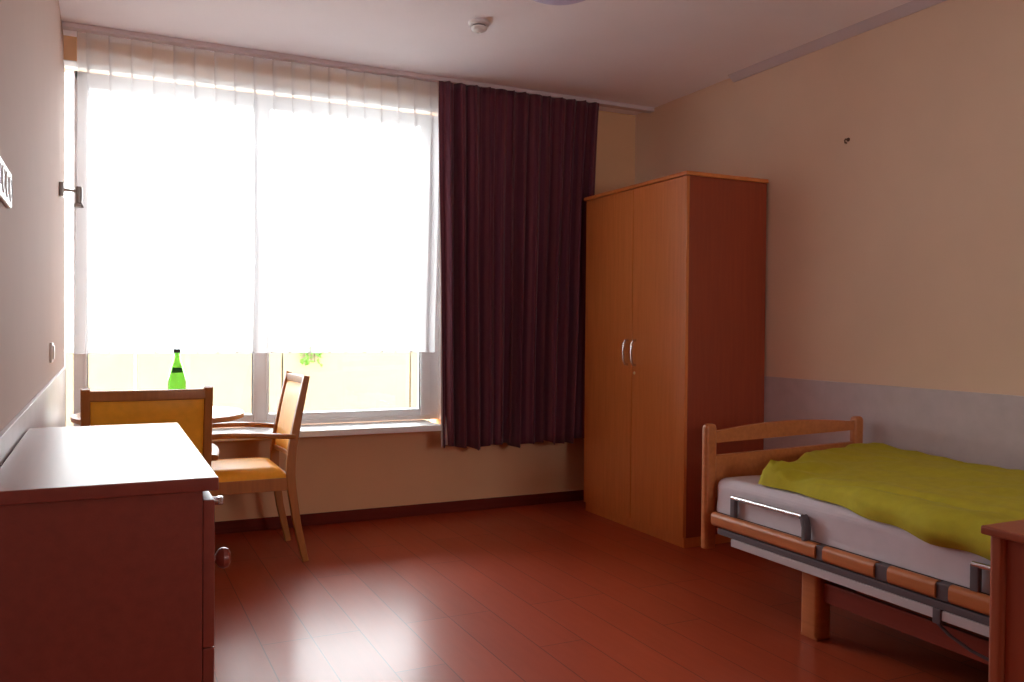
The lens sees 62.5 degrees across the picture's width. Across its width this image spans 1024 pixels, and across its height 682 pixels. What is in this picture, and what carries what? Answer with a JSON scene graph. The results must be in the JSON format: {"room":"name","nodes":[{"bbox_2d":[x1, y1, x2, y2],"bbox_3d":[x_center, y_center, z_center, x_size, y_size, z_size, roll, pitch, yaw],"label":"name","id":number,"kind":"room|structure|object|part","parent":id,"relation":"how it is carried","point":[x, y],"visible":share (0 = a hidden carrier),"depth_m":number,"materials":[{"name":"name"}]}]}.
{"room":"care facility","nodes":[
{"label":"care facility","id":0,"kind":"room"},
{"bbox_2d":[0,0,64,430],"bbox_3d":[-1.021,-0.198,1.436,0.200,2.698,7.080,0,1,-26],"label":"wall","id":1,"kind":"structure","parent":0,"point":[32,69],"depth_m":2.47,"materials":[{"name":"beige paint"}]},
{"bbox_2d":[0,157,12,208],"bbox_3d":[-1.053,-0.319,1.747,0.013,0.084,0.238,0,1,-26],"label":"air vent","id":2,"kind":"object","parent":1,"relation":"attached to","point":[6,186],"visible":1,"depth_m":1.73,"materials":[{"name":"white plastic"}]},
{"bbox_2d":[0,159,1,187],"bbox_3d":[-1.004,-0.327,1.647,0.012,0.055,0.055,0,1,-26],"label":"socket","id":3,"kind":"object","parent":2,"relation":"attached to","point":[0,159],"depth_m":1.66,"materials":[{"name":"grey plastic"}]},
{"bbox_2d":[2,165,5,192],"bbox_3d":[-1.035,-0.329,1.710,0.012,0.055,0.055,0,1,-26],"label":"socket","id":4,"kind":"object","parent":2,"relation":"attached to","point":[3,166],"depth_m":1.71,"materials":[{"name":"grey plastic"}]},
{"bbox_2d":[6,171,8,196],"bbox_3d":[-1.066,-0.330,1.774,0.012,0.055,0.055,0,1,-26],"label":"socket","id":5,"kind":"object","parent":2,"relation":"attached to","point":[7,172],"depth_m":1.77,"materials":[{"name":"grey plastic"}]},
{"bbox_2d":[9,176,12,201],"bbox_3d":[-1.097,-0.331,1.838,0.012,0.055,0.055,0,1,-26],"label":"socket","id":6,"kind":"object","parent":2,"relation":"attached to","point":[10,177],"depth_m":1.82,"materials":[{"name":"grey plastic"}]},
{"bbox_2d":[0,367,65,466],"bbox_3d":[-0.921,0.637,1.471,0.012,0.888,6.629,0,1,-26],"label":"trim","id":7,"kind":"structure","parent":1,"relation":"attached to","point":[47,408],"depth_m":2.69,"materials":[{"name":"laminate"}]},
{"bbox_2d":[50,342,54,362],"bbox_3d":[-1.834,0.046,3.369,0.016,0.080,0.080,0,1,-26],"label":"light switch","id":8,"kind":"object","parent":1,"relation":"attached to","point":[52,348],"visible":1,"depth_m":3.34,"materials":[{"name":"white plastic"}]},
{"bbox_3d":[-1.837,0.046,3.368,0.010,0.080,0.080,0,1,-26],"label":"frame","id":9,"kind":"part","parent":8,"relation":"part of","materials":[{"name":"white plastic"}]},
{"bbox_2d":[59,181,83,207],"bbox_3d":[-2.104,-0.698,4.035,0.108,0.114,0.056,0,1,-26],"label":"wall lamp","id":10,"kind":"object","parent":1,"relation":"attached to","point":[78,203],"visible":1,"depth_m":4.03,"materials":[{"name":"silver metal"}]},
{"bbox_3d":[-2.110,-0.719,4.032,0.055,0.018,0.015,0,1,-26],"label":"arm","id":11,"kind":"part","parent":10,"relation":"part of","materials":[{"name":"silver metal"}]},
{"bbox_2d":[63,35,635,521],"bbox_3d":[-0.752,-0.251,5.227,3.581,2.698,0.485,0,1,-26],"label":"wall","id":12,"kind":"structure","parent":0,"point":[366,471],"depth_m":5.17,"materials":[{"name":"beige paint"}]},
{"bbox_2d":[64,60,440,427],"bbox_3d":[-1.428,-0.486,4.977,2.145,1.980,0.159,0,1,-26],"label":"window","id":13,"kind":"structure","parent":12,"relation":"attached to","point":[261,104],"depth_m":4.97,"materials":[{"name":"white plastic"}]},
{"bbox_3d":[-2.388,-0.486,4.549,0.043,1.975,0.004,0,1,-26],"label":"pane","id":14,"kind":"part","parent":13,"relation":"part of","materials":[{"name":"clear glass"}]},
{"bbox_3d":[-1.915,-0.469,4.777,0.897,1.884,0.067,0,1,-26],"label":"sash","id":15,"kind":"part","parent":13,"relation":"part of","materials":[{"name":"white glass"}]},
{"bbox_3d":[-1.415,-1.462,5.000,2.096,0.020,0.004,0,1,-26],"label":"pane","id":16,"kind":"part","parent":13,"relation":"part of","materials":[{"name":"clear glass"}]},
{"bbox_3d":[-0.994,-0.468,5.222,1.030,1.884,0.067,0,1,-26],"label":"sash","id":17,"kind":"part","parent":13,"relation":"part of","materials":[{"name":"white glass"}]},
{"bbox_2d":[215,490,583,534],"bbox_3d":[-0.756,1.063,5.232,3.580,0.070,0.016,0,1,-26],"label":"baseboard","id":18,"kind":"structure","parent":12,"relation":"attached to","point":[256,524],"depth_m":5.25,"materials":[{"name":"brown wood"}]},
{"bbox_2d":[59,0,912,114],"bbox_3d":[0.704,-1.605,2.215,3.981,0.120,7.030,0,1,-26],"label":"ceiling","id":19,"kind":"structure","parent":0,"point":[647,53],"depth_m":4.35,"materials":[{"name":"paint"}]},
{"bbox_2d":[62,21,654,112],"bbox_3d":[-0.648,-1.583,5.016,3.577,0.026,0.060,0,1,-26],"label":"track","id":20,"kind":"object","parent":19,"relation":"attached to","point":[70,26],"visible":1,"depth_m":4.75,"materials":[{"name":"grey metal"}]},
{"bbox_2d":[438,81,598,449],"bbox_3d":[0.053,-0.447,5.350,1.124,2.244,0.125,0,1,-26],"label":"curtain","id":21,"kind":"object","parent":20,"relation":"hanging from","point":[517,171],"visible":0.98,"depth_m":5.31,"materials":[{"name":"fabric"}]},
{"bbox_2d":[468,18,488,33],"bbox_3d":[-0.164,-1.551,4.179,0.104,0.059,0.104,0,1,-26],"label":"smoke detector","id":22,"kind":"object","parent":19,"relation":"attached to","point":[478,25],"visible":1,"depth_m":4.15,"materials":[{"name":"white plastic"}]},
{"bbox_2d":[533,0,584,4],"bbox_3d":[0.206,-1.523,3.636,0.380,0.094,0.380,0,1,-26],"label":"ceiling lamp","id":23,"kind":"object","parent":19,"relation":"attached to","point":[549,2],"visible":1,"depth_m":3.70,"materials":[{"name":"white plastic"}]},
{"bbox_2d":[214,500,988,681],"bbox_3d":[0.681,1.213,2.256,3.981,0.120,7.030,0,1,-26],"label":"floor","id":24,"kind":"structure","parent":0,"point":[561,591],"depth_m":3.51,"materials":[{"name":"red laminate"}]},
{"bbox_2d":[0,423,230,681],"bbox_3d":[-0.881,0.691,1.873,0.399,0.910,0.945,0,1,-26],"label":"dresser","id":25,"kind":"object","parent":24,"relation":"on","point":[108,558],"visible":1,"depth_m":1.46,"materials":[{"name":"laminate"}]},
{"bbox_3d":[-0.748,0.678,1.937,0.020,0.264,0.917,0,1,-26],"label":"drawer","id":26,"kind":"part","parent":25,"relation":"part of","materials":[{"name":"laminate"}]},
{"bbox_3d":[-0.745,0.412,1.933,0.020,0.267,0.917,0,1,-26],"label":"drawer","id":27,"kind":"part","parent":25,"relation":"part of","materials":[{"name":"laminate"}]},
{"bbox_3d":[-0.562,0.418,1.624,0.041,0.041,0.041,0,1,-26],"label":"knob","id":28,"kind":"part","parent":25,"relation":"part of","materials":[{"name":"metal"}]},
{"bbox_2d":[80,385,218,493],"bbox_3d":[-1.552,0.648,3.575,0.574,0.942,0.582,0,1,-26],"label":"armchair","id":29,"kind":"object","parent":24,"relation":"on","point":[192,409],"visible":0.28,"depth_m":3.33,"materials":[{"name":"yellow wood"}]},
{"bbox_3d":[-1.657,0.651,3.279,0.034,0.942,0.116,0,1,-26],"label":"leg","id":30,"kind":"part","parent":29,"relation":"part of","materials":[{"name":"brown wood"}]},
{"bbox_3d":[-1.431,0.214,3.325,0.421,0.042,0.043,0,1,-26],"label":"rail","id":31,"kind":"part","parent":29,"relation":"part of","materials":[{"name":"brown wood"}]},
{"bbox_3d":[-1.254,0.652,3.474,0.034,0.942,0.116,0,1,-26],"label":"leg","id":32,"kind":"part","parent":29,"relation":"part of","materials":[{"name":"brown wood"}]},
{"bbox_3d":[-1.343,0.472,3.722,0.063,0.041,0.496,0,1,-29],"label":"armrest","id":33,"kind":"part","parent":29,"relation":"part of","materials":[{"name":"brown wood"}]},
{"bbox_2d":[70,406,243,424],"bbox_3d":[-1.738,0.729,4.172,0.790,0.749,0.790,0,1,-26],"label":"round table","id":34,"kind":"object","parent":24,"relation":"on","point":[220,414],"visible":0.2,"depth_m":4.11,"materials":[{"name":"brown wood"}]},
{"bbox_2d":[168,349,185,389],"bbox_3d":[-1.666,0.197,4.197,0.085,0.316,0.085,0,1,-26],"label":"bottle","id":35,"kind":"object","parent":34,"relation":"on","point":[176,379],"visible":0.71,"depth_m":4.17,"materials":[{"name":"green glass"}]},
{"bbox_2d":[211,371,309,561],"bbox_3d":[-1.373,0.638,4.341,0.582,0.942,0.574,0,1,-26],"label":"armchair","id":36,"kind":"object","parent":24,"relation":"on","point":[254,474],"visible":0.83,"depth_m":4.22,"materials":[{"name":"brown wood"}]},
{"bbox_3d":[-1.520,0.459,4.545,0.496,0.041,0.063,0,1,-29],"label":"armrest","id":37,"kind":"part","parent":36,"relation":"part of","materials":[{"name":"brown wood"}]},
{"bbox_2d":[211,457,285,481],"bbox_3d":[-1.422,0.651,4.318,0.452,0.055,0.472,0,1,-26],"label":"seat cushion","id":38,"kind":"object","parent":36,"relation":"on","point":[254,469],"depth_m":4.19,"materials":[{"name":"orange fabric"}]},
{"bbox_3d":[-1.412,0.709,4.324,0.478,0.063,0.473,0,1,-26],"label":"seat frame","id":39,"kind":"part","parent":36,"relation":"part of","materials":[{"name":"brown wood"}]},
{"bbox_3d":[-1.302,0.467,4.093,0.496,0.041,0.063,0,1,-22],"label":"armrest","id":40,"kind":"part","parent":36,"relation":"part of","materials":[{"name":"brown wood"}]},
{"bbox_3d":[-1.191,0.581,4.428,0.041,0.026,0.421,0,1,-26],"label":"rail","id":41,"kind":"part","parent":36,"relation":"part of","materials":[{"name":"brown wood"}]},
{"bbox_3d":[-1.271,0.635,4.638,0.116,0.942,0.034,0,1,-26],"label":"leg","id":42,"kind":"part","parent":36,"relation":"part of","materials":[{"name":"brown wood"}]},
{"bbox_3d":[-1.126,0.200,4.452,0.043,0.042,0.421,0,1,-26],"label":"rail","id":43,"kind":"part","parent":36,"relation":"part of","materials":[{"name":"brown wood"}]},
{"bbox_3d":[-1.077,0.642,4.236,0.116,0.942,0.034,0,1,-26],"label":"leg","id":44,"kind":"part","parent":36,"relation":"part of","materials":[{"name":"brown wood"}]},
{"bbox_2d":[584,171,768,547],"bbox_3d":[0.935,0.096,5.125,0.599,2.034,1.077,0,1,-26],"label":"wardrobe","id":45,"kind":"object","parent":24,"relation":"on","point":[676,263],"visible":0.94,"depth_m":4.74,"materials":[{"name":"brown wood"}]},
{"bbox_3d":[0.600,0.075,5.247,0.020,1.952,0.538,0,1,-26],"label":"door","id":46,"kind":"part","parent":45,"relation":"part of","materials":[{"name":"brown wood"}]},
{"bbox_3d":[0.673,0.068,5.027,0.043,0.160,0.008,0,1,-26],"label":"handle","id":47,"kind":"part","parent":45,"relation":"part of","materials":[{"name":"silver metal"}]},
{"bbox_3d":[0.710,0.069,4.952,0.043,0.160,0.008,0,1,-26],"label":"handle","id":48,"kind":"part","parent":45,"relation":"part of","materials":[{"name":"silver metal"}]},
{"bbox_3d":[0.829,0.084,4.772,0.020,1.952,0.506,0,1,-26],"label":"door","id":49,"kind":"part","parent":45,"relation":"part of","materials":[{"name":"brown wood"}]},
{"bbox_2d":[701,416,989,664],"bbox_3d":[1.728,0.743,2.961,0.972,0.818,2.165,0,1,-26],"label":"hospital bed","id":50,"kind":"object","parent":24,"relation":"on","point":[831,575],"visible":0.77,"depth_m":3.17,"materials":[{"name":"brown wood"}]},
{"bbox_3d":[0.868,0.638,3.724,0.062,0.546,0.040,0,1,-26],"label":"post","id":51,"kind":"part","parent":50,"relation":"part of","materials":[{"name":"brown wood"}]},
{"bbox_3d":[1.275,0.586,3.920,0.863,0.435,0.024,0,1,-26],"label":"footboard","id":52,"kind":"part","parent":50,"relation":"part of","materials":[{"name":"brown wood"}]},
{"bbox_3d":[1.174,0.975,3.262,0.078,0.335,0.094,0,1,-26],"label":"leg","id":53,"kind":"part","parent":50,"relation":"part of","materials":[{"name":"brown wood"}]},
{"bbox_3d":[1.137,0.853,3.109,0.030,0.032,0.958,0,1,-26],"label":"steel rail","id":54,"kind":"part","parent":50,"relation":"part of","materials":[{"name":"grey metal"}]},
{"bbox_2d":[717,475,989,593],"bbox_3d":[1.744,0.685,2.976,0.928,0.148,2.060,0,1,-26],"label":"mattress","id":55,"kind":"object","parent":50,"relation":"on","point":[832,524],"visible":0.44,"depth_m":3.03,"materials":[{"name":"white fabric"}]},
{"bbox_2d":[758,442,1023,559],"bbox_3d":[1.694,0.575,3.001,0.967,0.172,1.872,0,1,-26],"label":"duvet","id":56,"kind":"object","parent":55,"relation":"on","point":[940,501],"visible":0.98,"depth_m":3.09,"materials":[{"name":"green fabric"}]},
{"bbox_3d":[1.736,0.788,2.966,0.863,0.057,2.045,0,1,-26],"label":"bed frame","id":57,"kind":"part","parent":50,"relation":"part of","materials":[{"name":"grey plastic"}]},
{"bbox_3d":[1.676,0.639,4.114,0.062,0.546,0.040,0,1,-26],"label":"post","id":58,"kind":"part","parent":50,"relation":"part of","materials":[{"name":"brown wood"}]},
{"bbox_3d":[1.539,0.868,2.276,0.030,0.032,0.832,0,1,-26],"label":"steel rail","id":59,"kind":"part","parent":50,"relation":"part of","materials":[{"name":"grey metal"}]},
{"bbox_2d":[981,519,1023,681],"bbox_3d":[1.435,0.811,1.962,0.396,0.705,0.478,0,1,-26],"label":"nightstand","id":60,"kind":"object","parent":24,"relation":"on","point":[1006,616],"visible":1,"depth_m":2.04,"materials":[{"name":"brown wood"}]},
{"bbox_3d":[1.193,0.819,2.073,0.030,0.683,0.040,0,1,-26],"label":"post","id":61,"kind":"part","parent":60,"relation":"part of","materials":[{"name":"brown wood"}]},
{"bbox_3d":[1.285,0.782,1.886,0.014,0.602,0.373,0,1,-26],"label":"panel","id":62,"kind":"part","parent":60,"relation":"part of","materials":[{"name":"brown wood"}]},
{"bbox_2d":[635,0,1023,395],"bbox_3d":[2.384,-0.194,3.080,0.200,2.698,7.080,0,1,-26],"label":"wall","id":63,"kind":"structure","parent":0,"point":[895,251],"depth_m":4.05,"materials":[{"name":"beige paint"}]},
{"bbox_2d":[728,0,946,81],"bbox_3d":[2.518,-1.516,2.512,0.055,0.036,5.585,0,1,-26],"label":"trim","id":64,"kind":"structure","parent":63,"relation":"attached to","point":[914,6],"depth_m":4.29,"materials":[{"name":"grey paint"}]},
{"bbox_2d":[764,376,1023,469],"bbox_3d":[2.321,0.660,2.965,0.012,0.852,6.500,0,1,-26],"label":"wall panel","id":65,"kind":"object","parent":63,"relation":"attached to","point":[968,427],"depth_m":3.91,"materials":[{"name":"paint"}]},
{"label":"outside","id":66,"kind":"structure","parent":0,"visible":0},
{"bbox_3d":[-3.240,1.180,13.606,22.000,0.150,16.720,0,1,-26],"label":"ground","id":67,"kind":"structure","parent":66,"visible":0},
{"bbox_2d":[65,351,429,427],"bbox_3d":[-1.050,0.648,8.479,17.485,1.100,0.160,0,1,-26],"label":"wall","id":68,"kind":"structure","parent":67,"relation":"on","point":[346,380],"depth_m":7.83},
{"bbox_2d":[299,344,322,366],"bbox_3d":[-1.901,0.136,7.957,0.238,0.230,0.229,0,1,-26],"label":"shrub","id":69,"kind":"object","parent":68,"relation":"on","point":[308,347],"visible":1,"depth_m":7.91,"materials":[{"name":"green plant"}]}
]}

